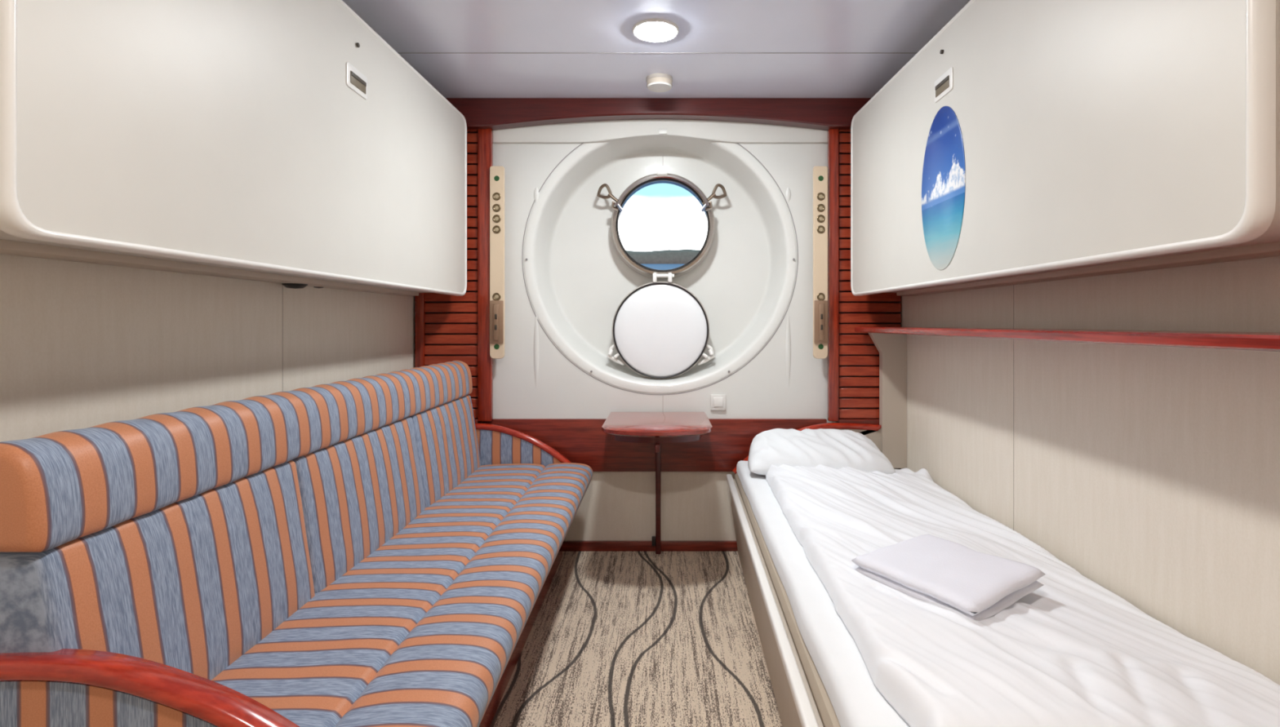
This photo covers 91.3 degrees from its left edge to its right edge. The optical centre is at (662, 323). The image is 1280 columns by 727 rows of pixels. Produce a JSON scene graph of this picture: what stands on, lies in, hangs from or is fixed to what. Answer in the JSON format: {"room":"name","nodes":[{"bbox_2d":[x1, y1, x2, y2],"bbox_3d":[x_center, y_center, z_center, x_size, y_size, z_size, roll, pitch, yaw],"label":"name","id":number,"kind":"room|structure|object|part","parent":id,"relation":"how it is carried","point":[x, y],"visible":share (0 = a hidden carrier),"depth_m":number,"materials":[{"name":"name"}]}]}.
{"room":"ship interior","nodes":[
{"label":"ship interior","id":0,"kind":"room"},
{"bbox_2d":[0,253,415,442],"bbox_3d":[-1.222,0.020,1.300,0.101,2.120,4.300,0,0,0],"label":"wall","id":1,"kind":"structure","parent":0,"point":[83,345],"depth_m":1.46,"materials":[{"name":"beige laminate"}]},
{"bbox_2d":[0,0,466,296],"bbox_3d":[-1.033,-0.524,1.865,0.276,0.836,2.014,0,0,0],"label":"bunk","id":2,"kind":"object","parent":1,"relation":"attached to","point":[288,143],"visible":1,"depth_m":1.30,"materials":[{"name":"white paint"}]},
{"bbox_3d":[-1.112,-0.132,1.855,0.080,0.024,1.790,0,0,0],"label":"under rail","id":3,"kind":"part","parent":2,"relation":"part of","materials":[{"name":"white plastic"}]},
{"bbox_3d":[-0.901,-0.713,1.844,0.005,0.068,0.124,0,0,0],"label":"pull plate","id":4,"kind":"part","parent":2,"relation":"part of","materials":[{"name":"white plastic"}]},
{"bbox_2d":[489,551,782,726],"bbox_3d":[-0.022,1.130,1.300,2.499,0.100,4.300,0,0,0],"label":"floor","id":5,"kind":"structure","parent":0,"point":[615,639],"depth_m":2.06,"materials":[{"name":"carpet"}]},
{"bbox_2d":[0,360,592,726],"bbox_3d":[-0.743,0.625,1.888,0.845,0.910,2.072,0,0,0],"label":"sofa","id":6,"kind":"object","parent":5,"relation":"on","point":[366,551],"visible":1,"depth_m":1.23,"materials":[{"name":"fabric"}]},
{"bbox_3d":[-0.751,0.761,0.877,0.697,0.538,0.038,0,0,0],"label":"arm panel","id":7,"kind":"part","parent":6,"relation":"part of","materials":[{"name":"fabric"}]},
{"bbox_3d":[-0.743,0.587,0.877,0.715,0.241,0.050,0,0,0],"label":"arm rail","id":8,"kind":"part","parent":6,"relation":"part of","materials":[{"name":"brown wood"}]},
{"bbox_2d":[0,460,315,680],"bbox_3d":[-0.909,0.501,1.198,0.160,0.347,0.626,0,0,0],"label":"cushion","id":9,"kind":"object","parent":6,"relation":"on","point":[195,583],"depth_m":1.10,"materials":[{"name":"fabric"}]},
{"bbox_2d":[292,417,425,594],"bbox_3d":[-0.909,0.501,1.861,0.160,0.347,0.696,0,0,0],"label":"cushion","id":10,"kind":"object","parent":6,"relation":"on","point":[359,491],"depth_m":1.74,"materials":[{"name":"fabric"}]},
{"bbox_2d":[211,462,592,726],"bbox_3d":[-0.610,0.693,1.893,0.580,0.115,1.975,0,0,0],"label":"seat cushion","id":11,"kind":"object","parent":6,"relation":"on","point":[421,626],"depth_m":1.38,"materials":[{"name":"fabric"}]},
{"bbox_2d":[408,395,480,507],"bbox_3d":[-0.909,0.501,2.545,0.161,0.347,0.668,0,0,0],"label":"cushion","id":12,"kind":"object","parent":6,"relation":"on","point":[447,437],"depth_m":2.45,"materials":[{"name":"multicoloured fabric"}]},
{"bbox_3d":[-0.751,0.761,2.903,0.697,0.538,0.030,0,0,0],"label":"arm panel","id":13,"kind":"part","parent":6,"relation":"part of","materials":[{"name":"fabric"}]},
{"bbox_3d":[-0.743,0.587,2.903,0.715,0.241,0.042,0,0,0],"label":"arm rail","id":14,"kind":"part","parent":6,"relation":"part of","materials":[{"name":"brown wood"}]},
{"bbox_2d":[601,412,712,554],"bbox_3d":[-0.024,0.750,2.702,0.456,0.660,0.511,0,0,0],"label":"table","id":15,"kind":"object","parent":5,"relation":"on","point":[655,428],"visible":1,"depth_m":2.60,"materials":[{"name":"brown wood"}]},
{"bbox_3d":[-0.022,0.495,2.700,0.020,0.030,0.480,0,0,0],"label":"support arm","id":16,"kind":"part","parent":15,"relation":"part of"},
{"bbox_3d":[-0.022,0.780,2.930,0.024,0.600,0.030,0,0,0],"label":"leg","id":17,"kind":"part","parent":15,"relation":"part of","materials":[{"name":"brown metal"}]},
{"bbox_2d":[726,422,881,726],"bbox_3d":[0.678,0.773,1.823,0.879,0.614,2.205,0,0,0],"label":"bed","id":18,"kind":"object","parent":5,"relation":"on","point":[802,700],"visible":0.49,"depth_m":1.62,"materials":[{"name":"beige laminate"}]},
{"bbox_3d":[0.280,0.718,1.823,0.026,0.024,2.206,0,0,1],"label":"rail","id":19,"kind":"part","parent":18,"relation":"part of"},
{"bbox_3d":[0.694,0.709,1.825,0.836,0.037,2.189,0,0,0],"label":"mattress","id":20,"kind":"part","parent":18,"relation":"part of","materials":[{"name":"white fabric"}]},
{"bbox_3d":[0.675,0.587,2.912,0.701,0.241,0.027,0,0,0],"label":"headboard rail","id":21,"kind":"part","parent":18,"relation":"part of","materials":[{"name":"brown wood"}]},
{"bbox_2d":[736,460,910,726],"bbox_3d":[0.703,0.662,1.817,0.818,0.052,2.155,0,0,0],"label":"mattress","id":22,"kind":"object","parent":18,"relation":"on","point":[854,697],"visible":0.26,"depth_m":1.34,"materials":[{"name":"white fabric"}]},
{"bbox_2d":[747,428,895,475],"bbox_3d":[0.654,0.563,2.711,0.596,0.177,0.364,0,0,0],"label":"pillow","id":23,"kind":"object","parent":22,"relation":"on","point":[837,449],"visible":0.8,"depth_m":2.60,"materials":[{"name":"white fabric"}]},
{"bbox_2d":[764,464,1279,726],"bbox_3d":[0.742,0.625,1.803,0.741,0.102,1.837,0,0,0],"label":"duvet","id":24,"kind":"object","parent":22,"relation":"on","point":[1071,651],"visible":0.81,"depth_m":1.18,"materials":[{"name":"white fabric"}]},
{"bbox_2d":[851,534,1044,621],"bbox_3d":[0.664,0.581,1.459,0.311,0.059,0.329,0,0,-31],"label":"folded towel","id":25,"kind":"object","parent":24,"relation":"on","point":[930,568],"visible":0.98,"depth_m":1.40,"materials":[{"name":"white fabric"}]},
{"bbox_3d":[0.684,0.590,2.914,0.683,0.233,0.016,0,0,0],"label":"headboard","id":26,"kind":"part","parent":18,"relation":"part of","materials":[{"name":"beige laminate"}]},
{"bbox_2d":[342,0,970,97],"bbox_3d":[-0.022,-1.089,1.300,2.499,0.102,4.300,0,0,0],"label":"ceiling","id":27,"kind":"structure","parent":0,"point":[463,48],"depth_m":2.31,"materials":[{"name":"white paint"}]},
{"bbox_2d":[632,17,678,42],"bbox_3d":[-0.026,-1.030,2.214,0.164,0.021,0.164,0,0,0],"label":"recessed light","id":28,"kind":"object","parent":27,"relation":"in","point":[654,29],"visible":1,"depth_m":2.19,"materials":[{"name":"white plastic"}]},
{"bbox_2d":[646,73,672,92],"bbox_3d":[-0.015,-1.018,2.655,0.112,0.043,0.112,0,0,0],"label":"smoke detector","id":29,"kind":"object","parent":27,"relation":"attached to","point":[656,82],"visible":1,"depth_m":2.62,"materials":[{"name":"grey plastic"}]},
{"bbox_2d":[493,128,836,541],"bbox_3d":[-0.022,0.020,3.076,2.299,2.120,0.240,0,0,0],"label":"wall","id":30,"kind":"structure","parent":0,"point":[566,280],"depth_m":2.98,"materials":[{"name":"white paint"}]},
{"bbox_2d":[414,129,479,422],"bbox_3d":[-1.019,-0.230,2.949,0.302,1.430,0.046,0,0,0],"label":"panel","id":31,"kind":"object","parent":30,"relation":"attached to","point":[446,330],"visible":0.47,"depth_m":2.94,"materials":[{"name":"brown wood"}]},
{"bbox_2d":[477,128,493,421],"bbox_3d":[-0.835,-0.226,2.941,0.064,1.372,0.032,0,0,0],"label":"trim","id":32,"kind":"structure","parent":30,"relation":"attached to","point":[485,136],"depth_m":2.92,"materials":[{"name":"brown wood"}]},
{"bbox_2d":[489,165,504,359],"bbox_3d":[-0.773,-0.283,2.907,0.067,0.898,0.034,0,0,0],"label":"wall lamp panel","id":33,"kind":"object","parent":30,"relation":"attached to","point":[496,172],"visible":1,"depth_m":2.91,"materials":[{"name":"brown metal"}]},
{"bbox_2d":[562,541,737,551],"bbox_3d":[-0.022,1.058,2.967,2.299,0.043,0.025,0,0,0],"label":"baseboard","id":34,"kind":"structure","parent":30,"relation":"attached to","point":[567,546],"depth_m":2.96,"materials":[{"name":"brown wood"}]},
{"bbox_2d":[445,97,871,130],"bbox_3d":[-0.022,-0.975,2.921,2.297,0.129,0.072,0,0,0],"label":"trim","id":35,"kind":"structure","parent":30,"relation":"attached to","point":[494,113],"depth_m":2.88,"materials":[{"name":"brown wood"}]},
{"bbox_2d":[493,119,827,142],"bbox_3d":[-0.020,-0.948,2.970,1.760,0.180,0.017,0,0,0],"label":"valance","id":36,"kind":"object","parent":30,"relation":"attached to","point":[597,131],"depth_m":2.96,"materials":[{"name":"white plastic"}]},
{"bbox_2d":[596,169,727,379],"bbox_3d":[-0.005,-0.240,3.118,0.648,1.033,0.163,0,0,0],"label":"window","id":37,"kind":"structure","parent":30,"relation":"in","point":[662,222],"depth_m":3.10,"materials":[{"name":"white metal"}]},
{"bbox_3d":[0.000,-0.489,3.128,0.455,0.455,0.006,0,0,0],"label":"glass","id":38,"kind":"part","parent":37,"relation":"part of","materials":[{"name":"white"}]},
{"bbox_2d":[479,418,901,471],"bbox_3d":[-0.022,0.580,2.979,2.299,0.248,0.042,0,0,0],"label":"trim","id":39,"kind":"structure","parent":30,"relation":"attached to","point":[580,441],"depth_m":2.96,"materials":[{"name":"brown wood"}]},
{"bbox_2d":[710,394,725,410],"bbox_3d":[0.263,0.378,2.971,0.074,0.075,0.016,0,0,0],"label":"light switch","id":40,"kind":"object","parent":30,"relation":"attached to","point":[717,402],"visible":1,"depth_m":2.97,"materials":[{"name":"white plastic"}]},
{"bbox_2d":[813,165,827,359],"bbox_3d":[0.735,-0.283,2.907,0.067,0.898,0.034,0,0,0],"label":"wall lamp panel","id":41,"kind":"object","parent":30,"relation":"attached to","point":[820,172],"visible":1,"depth_m":2.91,"materials":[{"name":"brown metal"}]},
{"bbox_2d":[827,128,839,421],"bbox_3d":[0.801,-0.226,2.941,0.046,1.372,0.032,0,0,0],"label":"trim","id":42,"kind":"structure","parent":30,"relation":"attached to","point":[833,134],"depth_m":2.92,"materials":[{"name":"brown wood"}]},
{"bbox_2d":[836,129,901,425],"bbox_3d":[0.975,-0.230,2.950,0.300,1.430,0.044,0,0,0],"label":"panel","id":43,"kind":"object","parent":30,"relation":"attached to","point":[859,357],"visible":0.48,"depth_m":2.94,"materials":[{"name":"brown wood"}]},
{"bbox_3d":[0.975,0.469,2.942,0.300,0.033,0.028,0,0,0],"label":"rail","id":44,"kind":"part","parent":43,"relation":"part of","materials":[{"name":"brown wood"}]},
{"bbox_2d":[901,256,1279,685],"bbox_3d":[1.177,0.020,1.300,0.101,2.120,4.300,0,0,0],"label":"wall","id":45,"kind":"structure","parent":0,"point":[1152,473],"depth_m":1.51,"materials":[{"name":"beige laminate"}]},
{"bbox_2d":[850,0,1279,296],"bbox_3d":[0.992,-0.531,1.893,0.268,0.822,1.959,0,0,0],"label":"bunk","id":46,"kind":"object","parent":45,"relation":"attached to","point":[1100,137],"visible":1,"depth_m":1.30,"materials":[{"name":"white paint"}]},
{"bbox_2d":[921,106,965,270],"bbox_3d":[0.865,-0.417,1.940,0.003,0.504,0.300,0,0,0],"label":"wall picture","id":47,"kind":"object","parent":46,"relation":"attached to","point":[944,171],"visible":1,"depth_m":1.93},
{"bbox_3d":[0.865,-0.733,1.927,0.005,0.068,0.124,0,0,0],"label":"pull plate","id":48,"kind":"part","parent":46,"relation":"part of","materials":[{"name":"white plastic"}]},
{"bbox_3d":[1.067,-0.132,1.883,0.080,0.024,1.735,0,0,0],"label":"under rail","id":49,"kind":"part","parent":46,"relation":"part of","materials":[{"name":"white plastic"}]},
{"bbox_2d":[854,326,1279,468],"bbox_3d":[0.992,0.344,1.612,0.268,0.653,2.624,0,0,0],"label":"wall shelf","id":50,"kind":"object","parent":45,"relation":"attached to","point":[891,342],"visible":0.98,"depth_m":1.82,"materials":[{"name":"brown wood"}]}
]}

